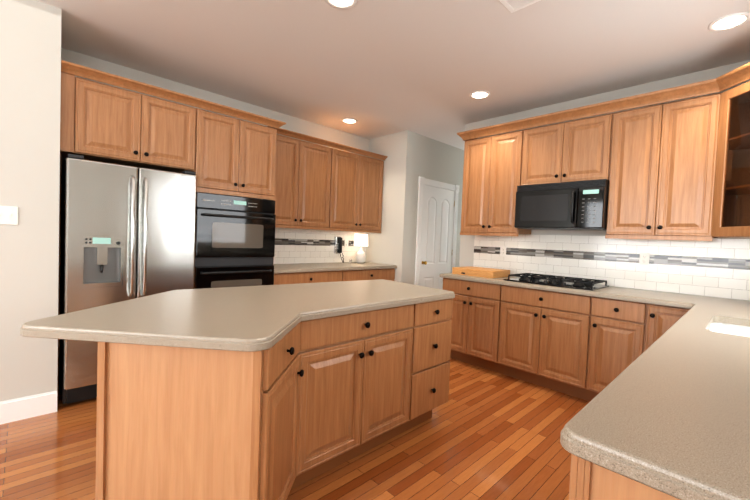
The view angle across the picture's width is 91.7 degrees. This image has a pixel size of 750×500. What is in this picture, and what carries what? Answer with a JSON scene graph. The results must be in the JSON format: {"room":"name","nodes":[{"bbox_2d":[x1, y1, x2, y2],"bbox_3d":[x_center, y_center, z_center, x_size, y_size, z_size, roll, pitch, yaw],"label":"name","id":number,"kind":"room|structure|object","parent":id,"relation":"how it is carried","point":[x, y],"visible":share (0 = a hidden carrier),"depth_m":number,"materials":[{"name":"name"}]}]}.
{"room":"kitchen","nodes":[
{"label":"kitchen","id":0,"kind":"room"},
{"bbox_2d":[0,358,589,499],"bbox_3d":[0.663,1.297,1.497,10.700,0.100,7.500,0,3,-44],"label":"floor","id":1,"kind":"structure","parent":0,"point":[483,434],"depth_m":2.12,"materials":[{"name":"brown wood"}]},
{"bbox_2d":[59,154,196,403],"bbox_3d":[-2.014,0.215,2.972,0.826,1.755,0.755,0,3,-44],"label":"refrigerator","id":2,"kind":"object","parent":1,"relation":"on","point":[127,232],"visible":0.79,"depth_m":2.66,"materials":[{"name":"grey metal"}]},
{"bbox_2d":[95,315,451,499],"bbox_3d":[-0.286,0.754,1.999,1.992,0.876,0.906,0,3,-44],"label":"kitchen island","id":3,"kind":"object","parent":1,"relation":"on","point":[271,392],"depth_m":1.31,"materials":[{"name":"brown wood"}]},
{"bbox_2d":[20,279,454,386],"bbox_3d":[-0.419,0.291,2.054,2.268,0.040,1.252,0,3,-44],"label":"island countertop","id":4,"kind":"structure","parent":3,"relation":"on","point":[153,334],"depth_m":1.55,"materials":[{"name":"beige stone"}]},
{"bbox_2d":[274,272,344,284],"bbox_3d":[-0.933,0.658,4.195,0.911,0.876,0.618,0,3,-44],"label":"base cabinet","id":5,"kind":"object","parent":1,"relation":"on","point":[279,277],"depth_m":3.93,"materials":[{"name":"brown wood"}]},
{"bbox_2d":[273,262,396,271],"bbox_3d":[-0.580,0.205,4.488,1.820,0.038,0.646,0,3,-44],"label":"countertop","id":6,"kind":"structure","parent":5,"relation":"on","point":[354,266],"depth_m":4.27,"materials":[{"name":"beige stone"}]},
{"bbox_2d":[354,234,367,262],"bbox_3d":[-0.197,-0.021,5.057,0.200,0.405,0.200,0,3,-44],"label":"table lamp","id":7,"kind":"object","parent":6,"relation":"on","point":[360,240],"visible":1,"depth_m":4.99,"materials":[{"name":"white ceramic"}]},
{"bbox_2d":[345,268,394,280],"bbox_3d":[-0.280,0.664,4.827,0.906,0.876,0.618,0,3,-44],"label":"base cabinet","id":8,"kind":"object","parent":1,"relation":"on","point":[370,273],"depth_m":4.61,"materials":[{"name":"brown wood"}]},
{"bbox_2d":[569,458,670,499],"bbox_3d":[0.801,0.839,0.699,0.586,0.876,0.622,0,3,-44],"label":"base cabinet","id":9,"kind":"object","parent":1,"relation":"on","point":[586,483],"depth_m":0.67,"materials":[{"name":"brown wood"}]},
{"bbox_2d":[439,274,749,499],"bbox_3d":[0.979,0.337,2.305,3.132,0.038,2.736,0,3,-44],"label":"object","id":10,"kind":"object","parent":9,"relation":"on","point":[667,412],"depth_m":1.41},
{"bbox_2d":[452,266,509,277],"bbox_3d":[1.140,0.235,3.917,0.382,0.071,0.480,0,3,-44],"label":"cutting board","id":11,"kind":"object","parent":10,"relation":"on","point":[483,272],"visible":1,"depth_m":3.78,"materials":[{"name":"brown wood"}]},
{"bbox_2d":[504,273,608,290],"bbox_3d":[1.668,0.282,3.372,0.510,0.054,0.762,0,3,-44],"label":"cooktop","id":12,"kind":"object","parent":10,"relation":"in","point":[568,282],"visible":1,"depth_m":3.26,"materials":[{"name":"black metal"}]},
{"bbox_2d":[711,318,749,333],"bbox_3d":[1.827,0.494,1.681,0.603,0.194,0.455,0,3,-44],"label":"sink","id":13,"kind":"object","parent":10,"relation":"in","point":[727,327],"depth_m":1.98,"materials":[{"name":"white ceramic"}]},
{"bbox_2d":[0,0,749,401],"bbox_3d":[0.718,-0.102,1.451,10.700,2.700,7.500,0,3,-44],"label":"wall","id":14,"kind":"structure","parent":0,"point":[32,52],"depth_m":2.41,"materials":[{"name":"grey paint"}]},
{"bbox_2d":[0,206,17,224],"bbox_3d":[-2.324,-0.217,2.253,0.164,0.116,0.014,0,3,-44],"label":"switch plate","id":15,"kind":"object","parent":14,"relation":"attached to","point":[8,215],"visible":1,"depth_m":2.28,"materials":[{"name":"white plastic"}]},
{"bbox_2d":[0,391,56,424],"bbox_3d":[-0.946,1.058,3.162,10.300,0.142,0.749,0,3,-44],"label":"baseboard","id":16,"kind":"structure","parent":14,"relation":"attached to","point":[17,409],"depth_m":2.38,"materials":[{"name":"white wood"}]},
{"bbox_2d":[60,60,200,172],"bbox_3d":[-2.040,-0.984,2.996,0.868,0.587,0.638,0,3,-44],"label":"upper cabinet","id":17,"kind":"object","parent":14,"relation":"attached to","point":[99,122],"depth_m":2.73,"materials":[{"name":"brown wood"}]},
{"bbox_2d":[196,100,280,203],"bbox_3d":[-1.462,-0.891,3.561,0.738,0.763,0.638,0,3,-44],"label":"upper cabinet","id":18,"kind":"object","parent":14,"relation":"attached to","point":[236,157],"depth_m":3.31,"materials":[{"name":"brown wood"}]},
{"bbox_2d":[194,192,275,288],"bbox_3d":[-1.459,0.096,3.549,0.734,1.200,0.696,0,3,-44],"label":"double wall oven","id":19,"kind":"object","parent":18,"relation":"in","point":[234,241],"visible":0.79,"depth_m":3.30,"materials":[{"name":"black glass"},{"name":"dark steel"}]},
{"bbox_2d":[275,132,332,227],"bbox_3d":[-0.980,-0.771,4.255,0.911,0.980,0.323,0,3,-44],"label":"upper cabinet","id":20,"kind":"object","parent":14,"relation":"attached to","point":[304,184],"depth_m":4.19,"materials":[{"name":"brown wood"}]},
{"bbox_2d":[273,227,365,263],"bbox_3d":[-0.793,-0.059,4.709,1.819,0.456,0.008,0,3,-44],"label":"tile backsplash","id":21,"kind":"structure","parent":14,"relation":"attached to","point":[292,245],"depth_m":4.68,"materials":[{"name":"white tile"}]},
{"bbox_2d":[334,236,343,262],"bbox_3d":[-0.476,-0.006,4.936,0.120,0.349,0.108,0,3,-44],"label":"wall phone","id":22,"kind":"object","parent":21,"relation":"attached to","point":[337,245],"visible":1,"depth_m":4.92,"materials":[{"name":"black plastic"}]},
{"bbox_2d":[344,239,348,247],"bbox_3d":[-0.397,-0.091,5.078,0.070,0.114,0.008,0,3,-44],"label":"electrical outlet plate","id":23,"kind":"object","parent":14,"relation":"attached to","point":[346,241],"depth_m":5.07,"materials":[{"name":"white plastic"}]},
{"bbox_2d":[333,148,384,231],"bbox_3d":[-0.327,-0.766,4.887,0.906,0.980,0.323,0,3,-44],"label":"upper cabinet","id":24,"kind":"object","parent":14,"relation":"attached to","point":[357,179],"depth_m":4.75,"materials":[{"name":"brown wood"}]},
{"bbox_2d":[414,176,459,289],"bbox_3d":[0.928,0.065,5.318,0.962,2.133,0.073,0,3,-44],"label":"door","id":25,"kind":"structure","parent":14,"relation":"attached to","point":[437,214],"depth_m":5.29,"materials":[{"name":"white wood"}]},
{"bbox_2d":[460,119,530,233],"bbox_3d":[1.330,-0.737,3.968,0.324,1.110,0.670,0,3,-44],"label":"upper cabinet","id":26,"kind":"object","parent":14,"relation":"attached to","point":[493,165],"depth_m":3.83,"materials":[{"name":"brown wood"}]},
{"bbox_2d":[500,246,505,256],"bbox_3d":[1.433,0.014,4.073,0.008,0.114,0.070,0,3,-44],"label":"electrical outlet plate","id":27,"kind":"object","parent":14,"relation":"attached to","point":[502,248],"depth_m":4.07,"materials":[{"name":"white plastic"}]},
{"bbox_2d":[523,102,606,184],"bbox_3d":[1.835,-0.934,3.447,0.324,0.642,0.761,0,3,-44],"label":"upper cabinet","id":28,"kind":"object","parent":14,"relation":"attached to","point":[576,150],"depth_m":3.31,"materials":[{"name":"brown wood"}]},
{"bbox_2d":[514,179,608,230],"bbox_3d":[1.765,-0.403,3.416,0.442,0.415,0.756,0,3,-44],"label":"microwave","id":29,"kind":"object","parent":28,"relation":"attached to","point":[578,205],"visible":0.96,"depth_m":3.25,"materials":[{"name":"black"}]},
{"bbox_2d":[473,234,749,300],"bbox_3d":[2.121,0.099,3.373,0.008,0.456,2.710,0,3,-44],"label":"tile backsplash","id":30,"kind":"structure","parent":14,"relation":"attached to","point":[717,267],"depth_m":3.21,"materials":[{"name":"white tile"}]},
{"bbox_2d":[639,252,649,265],"bbox_3d":[2.328,0.079,3.147,0.008,0.114,0.070,0,3,-44],"label":"electrical outlet plate","id":31,"kind":"object","parent":14,"relation":"attached to","point":[644,259],"depth_m":3.14,"materials":[{"name":"white plastic"}]},
{"bbox_2d":[603,79,714,240],"bbox_3d":[2.324,-0.663,2.906,0.369,1.110,0.721,0,3,-44],"label":"upper cabinet","id":32,"kind":"object","parent":14,"relation":"attached to","point":[659,156],"depth_m":2.82,"materials":[{"name":"brown wood"}]},
{"bbox_2d":[703,62,749,237],"bbox_3d":[2.444,-0.644,2.388,0.313,1.106,0.312,0,3,-44],"label":"upper cabinet","id":33,"kind":"object","parent":14,"relation":"attached to","point":[728,175],"depth_m":2.56,"materials":[{"name":"brown wood"}]},
{"bbox_2d":[37,0,749,149],"bbox_3d":[0.773,-1.500,1.406,10.700,0.100,7.500,0,3,-44],"label":"ceiling","id":34,"kind":"structure","parent":0,"point":[380,68],"depth_m":2.76,"materials":[{"name":"white paint"}]},
{"bbox_2d":[325,0,356,8],"bbox_3d":[-0.205,-1.509,2.187,0.195,0.007,0.195,2,2,1],"label":"recessed light","id":35,"kind":"object","parent":34,"relation":"in","point":[339,4],"depth_m":2.23,"materials":[{"name":"white"}]},
{"bbox_2d":[342,118,357,123],"bbox_3d":[-0.313,-1.588,4.486,0.195,0.007,0.195,2,2,1],"label":"recessed light","id":36,"kind":"object","parent":34,"relation":"in","point":[347,120],"depth_m":4.47,"materials":[{"name":"white"}]},
{"bbox_2d":[470,91,489,98],"bbox_3d":[1.020,-1.505,3.539,0.195,0.007,0.195,2,2,1],"label":"recessed light","id":37,"kind":"object","parent":34,"relation":"in","point":[478,94],"depth_m":3.53,"materials":[{"name":"white"}]},
{"bbox_2d":[499,0,540,12],"bbox_3d":[0.881,-1.463,2.085,0.180,0.008,0.290,0,3,-44],"label":"ceiling vent","id":38,"kind":"object","parent":34,"relation":"in","point":[511,6],"visible":1,"depth_m":2.17,"materials":[{"name":"white metal"}]},
{"bbox_2d":[708,12,749,31],"bbox_3d":[2.206,-1.417,2.268,0.195,0.007,0.195,2,2,1],"label":"recessed light","id":39,"kind":"object","parent":34,"relation":"in","point":[728,22],"depth_m":2.26,"materials":[{"name":"white"}]}
]}

